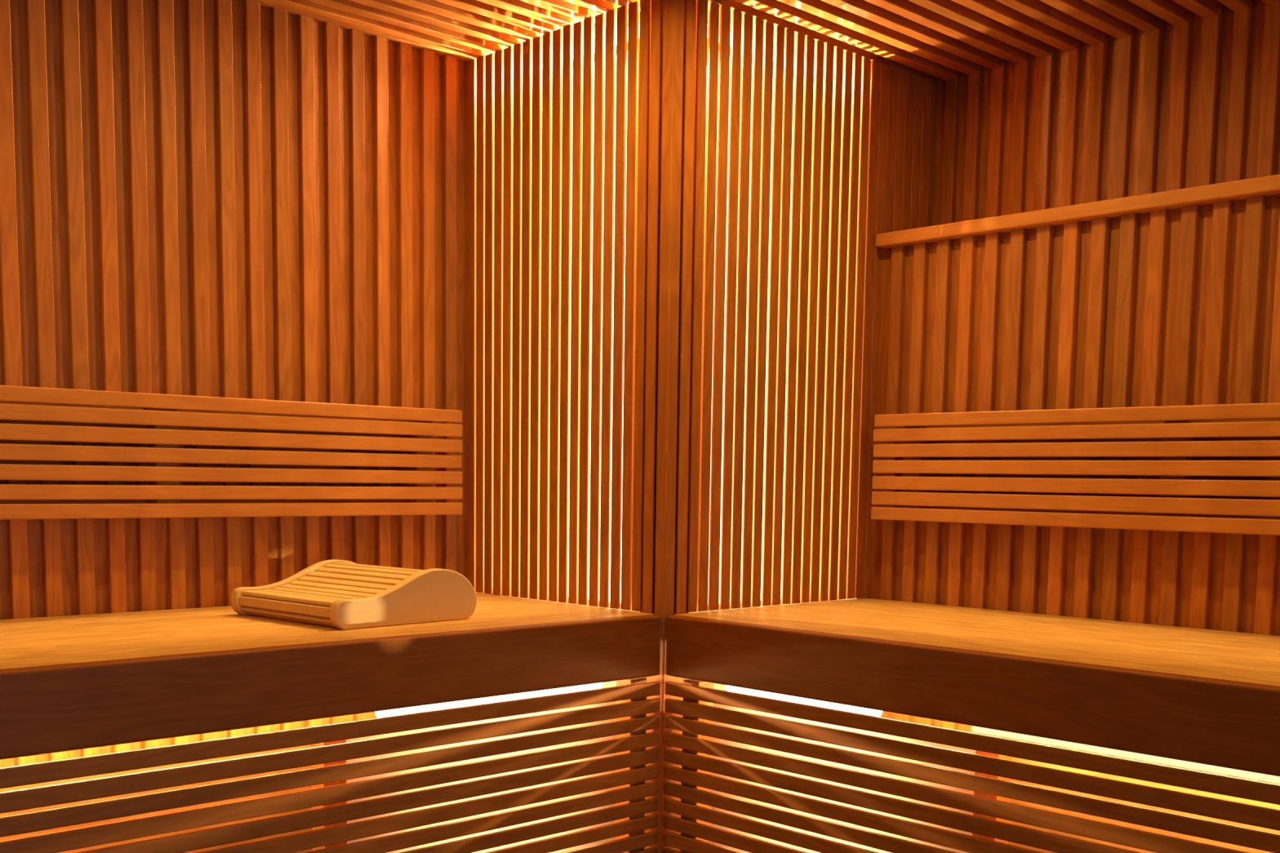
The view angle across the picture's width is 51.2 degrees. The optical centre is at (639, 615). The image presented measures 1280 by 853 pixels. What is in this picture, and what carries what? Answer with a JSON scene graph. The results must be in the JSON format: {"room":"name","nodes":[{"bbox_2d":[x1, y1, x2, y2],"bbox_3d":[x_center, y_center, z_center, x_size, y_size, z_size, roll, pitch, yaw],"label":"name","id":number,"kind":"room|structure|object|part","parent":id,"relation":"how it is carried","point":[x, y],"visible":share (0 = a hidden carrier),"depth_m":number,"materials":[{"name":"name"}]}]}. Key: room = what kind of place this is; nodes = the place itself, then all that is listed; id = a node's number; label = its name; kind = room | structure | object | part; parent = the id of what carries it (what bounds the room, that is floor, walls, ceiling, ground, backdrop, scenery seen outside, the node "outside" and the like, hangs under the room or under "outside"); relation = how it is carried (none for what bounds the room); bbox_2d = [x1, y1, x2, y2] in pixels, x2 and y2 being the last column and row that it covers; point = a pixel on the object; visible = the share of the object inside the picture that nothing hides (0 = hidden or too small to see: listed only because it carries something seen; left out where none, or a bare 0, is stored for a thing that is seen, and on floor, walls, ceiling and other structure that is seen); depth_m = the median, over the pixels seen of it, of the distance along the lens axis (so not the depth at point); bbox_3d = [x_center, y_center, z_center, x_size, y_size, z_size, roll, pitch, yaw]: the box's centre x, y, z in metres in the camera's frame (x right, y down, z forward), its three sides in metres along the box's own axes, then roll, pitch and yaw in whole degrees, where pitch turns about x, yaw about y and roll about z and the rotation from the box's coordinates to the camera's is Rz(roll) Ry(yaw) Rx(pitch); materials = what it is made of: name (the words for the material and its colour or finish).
{"room":"sauna","nodes":[
{"label":"sauna","id":0,"kind":"room"},
{"bbox_2d":[0,0,500,768],"bbox_3d":[-1.065,-0.100,2.209,3.630,2.068,0.070,-5,8,-43],"label":"wall","id":1,"kind":"structure","parent":0,"point":[222,198],"depth_m":2.39,"materials":[{"name":"brown wood"}]},
{"bbox_2d":[0,385,462,519],"bbox_3d":[-1.159,-0.250,2.016,2.148,0.212,0.053,-5,8,-43],"label":"backrest","id":2,"kind":"object","parent":1,"relation":"attached to","point":[286,441],"visible":1,"depth_m":2.37,"materials":[{"name":"brown wood"}]},
{"bbox_2d":[239,0,1279,83],"bbox_3d":[0.086,-0.961,0.882,3.540,0.050,3.343,-5,8,-43],"label":"ceiling","id":3,"kind":"structure","parent":0,"point":[922,39],"depth_m":2.47,"materials":[{"name":"brown wood"}]},
{"bbox_2d":[869,0,1279,785],"bbox_3d":[1.272,-0.063,2.164,0.251,2.067,3.363,-5,8,-43],"label":"wall","id":4,"kind":"structure","parent":0,"point":[1179,306],"depth_m":2.48,"materials":[{"name":"brown wood"}]},
{"bbox_2d":[871,402,1279,535],"bbox_3d":[1.235,-0.214,1.967,0.054,0.212,2.155,-5,8,-43],"label":"backrest","id":5,"kind":"object","parent":4,"relation":"attached to","point":[1054,451],"visible":1,"depth_m":2.39,"materials":[{"name":"brown wood"}]},
{"bbox_2d":[875,173,1279,248],"bbox_3d":[1.479,-0.659,1.825,0.200,0.026,2.690,-5,8,-43],"label":"wall rail","id":6,"kind":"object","parent":4,"relation":"attached to","point":[1269,185],"depth_m":2.39,"materials":[{"name":"brown wood"}]},
{"bbox_3d":[0.061,1.109,1.107,3.700,0.080,3.513,-5,8,-43],"label":"floor","id":7,"kind":"structure","parent":0,"visible":0},
{"bbox_2d":[0,677,660,852],"bbox_3d":[-0.974,0.596,1.570,2.680,0.817,0.103,-5,8,-43],"label":"skirt","id":8,"kind":"object","parent":7,"relation":"on","point":[566,772],"visible":0.98,"depth_m":2.03,"materials":[{"name":"brown wood"}]},
{"bbox_3d":[-0.480,0.568,2.074,0.040,0.781,0.038,-5,8,-43],"label":"post","id":9,"kind":"part","parent":8,"relation":"part of","materials":[{"name":"brown wood"}]},
{"bbox_2d":[0,592,660,759],"bbox_3d":[-1.133,0.110,1.702,2.690,0.109,0.596,-5,8,-43],"label":"bench","id":10,"kind":"object","parent":8,"relation":"on","point":[82,682],"visible":0.99,"depth_m":1.96,"materials":[{"name":"brown wood"}]},
{"bbox_3d":[-1.140,0.072,1.706,2.690,0.034,0.576,-5,8,-43],"label":"seat","id":11,"kind":"part","parent":10,"relation":"part of","materials":[{"name":"brown wood"}]},
{"bbox_2d":[231,559,476,630],"bbox_3d":[-0.493,-0.043,2.302,0.313,0.088,0.290,6,8,42],"label":"pillow","id":12,"kind":"object","parent":10,"relation":"on","point":[351,595],"visible":1,"depth_m":2.23,"materials":[{"name":"brown wood"}]},
{"bbox_2d":[374,682,602,718],"bbox_3d":[-0.243,0.133,2.262,0.465,0.028,0.024,-5,8,-43],"label":"tube","id":13,"kind":"object","parent":8,"relation":"attached to","point":[403,711],"visible":0.33,"depth_m":2.23,"materials":[{"name":"white plastic"}]},
{"bbox_3d":[-0.021,0.518,2.444,0.040,0.817,0.040,-5,8,-43],"label":"post","id":14,"kind":"part","parent":8,"relation":"part of","materials":[{"name":"brown wood"}]},
{"bbox_2d":[464,0,936,852],"bbox_3d":[0.121,-0.129,2.891,0.792,2.016,0.607,-5,8,-43],"label":"column","id":15,"kind":"structure","parent":7,"relation":"on","point":[673,218],"depth_m":2.55,"materials":[{"name":"brown wood"}]},
{"bbox_3d":[-0.165,-0.569,2.588,0.012,1.085,0.574,-5,8,-43],"label":"slat panel","id":16,"kind":"part","parent":15,"relation":"part of","materials":[{"name":"brown wood"}]},
{"bbox_2d":[568,62,604,598],"bbox_3d":[-0.125,-0.548,2.629,0.004,1.028,0.160,-5,8,-43],"label":"diffuser","id":17,"kind":"object","parent":15,"relation":"attached to","point":[593,62],"depth_m":2.60,"materials":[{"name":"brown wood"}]},
{"bbox_2d":[608,51,627,603],"bbox_3d":[-0.043,-0.538,2.544,0.004,1.028,0.067,-5,8,-43],"label":"diffuser","id":18,"kind":"object","parent":15,"relation":"attached to","point":[627,51],"depth_m":2.54,"materials":[{"name":"brown wood"}]},
{"bbox_3d":[0.045,-0.081,2.420,0.026,2.016,0.026,-5,8,-43],"label":"corner post","id":19,"kind":"part","parent":15,"relation":"part of","materials":[{"name":"brown wood"}]},
{"bbox_3d":[0.046,-0.086,2.469,0.065,2.016,0.065,-5,8,-43],"label":"post","id":20,"kind":"part","parent":15,"relation":"part of","materials":[{"name":"brown wood"}]},
{"bbox_2d":[707,51,730,604],"bbox_3d":[0.154,-0.534,2.539,0.067,1.028,0.004,-5,8,-43],"label":"diffuser","id":21,"kind":"object","parent":15,"relation":"attached to","point":[718,51],"depth_m":2.54,"materials":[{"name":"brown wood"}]},
{"bbox_2d":[729,62,793,599],"bbox_3d":[0.240,-0.542,2.621,0.160,1.028,0.004,-5,8,-43],"label":"diffuser","id":22,"kind":"object","parent":15,"relation":"attached to","point":[752,63],"depth_m":2.63,"materials":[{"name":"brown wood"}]},
{"bbox_3d":[0.345,-0.568,2.640,0.758,1.085,0.012,-5,8,-43],"label":"slat panel","id":23,"kind":"part","parent":15,"relation":"part of","materials":[{"name":"brown wood"}]},
{"bbox_2d":[662,679,1279,852],"bbox_3d":[1.000,0.628,1.525,0.103,0.817,2.680,-5,8,-43],"label":"skirt","id":24,"kind":"object","parent":7,"relation":"on","point":[757,774],"visible":0.97,"depth_m":2.05,"materials":[{"name":"brown wood"}]},
{"bbox_3d":[0.099,0.521,2.434,0.040,0.817,0.040,-5,8,-43],"label":"post","id":25,"kind":"part","parent":24,"relation":"part of","materials":[{"name":"brown wood"}]},
{"bbox_2d":[725,684,882,716],"bbox_3d":[0.276,0.137,2.294,0.024,0.028,0.330,-5,8,-43],"label":"tube","id":26,"kind":"object","parent":24,"relation":"attached to","point":[729,688],"visible":0.33,"depth_m":2.27,"materials":[{"name":"white plastic"}]},
{"bbox_2d":[666,598,1279,777],"bbox_3d":[1.184,0.148,1.651,0.602,0.109,2.690,-5,8,-43],"label":"bench","id":27,"kind":"object","parent":24,"relation":"on","point":[1197,695],"visible":1,"depth_m":2.00,"materials":[{"name":"brown wood"}]},
{"bbox_3d":[1.192,0.110,1.654,0.582,0.034,2.690,-5,8,-43],"label":"seat","id":28,"kind":"part","parent":27,"relation":"part of","materials":[{"name":"brown wood"}]},
{"bbox_3d":[0.528,0.585,2.054,0.038,0.781,0.040,-5,8,-43],"label":"post","id":29,"kind":"part","parent":24,"relation":"part of","materials":[{"name":"brown wood"}]},
{"bbox_2d":[971,725,1279,783],"bbox_3d":[0.858,0.208,1.686,0.020,0.024,1.000,-5,8,-43],"label":"tube","id":30,"kind":"object","parent":24,"relation":"attached to","point":[1214,769],"visible":0.36,"depth_m":1.86,"materials":[{"name":"white plastic"}]}
]}

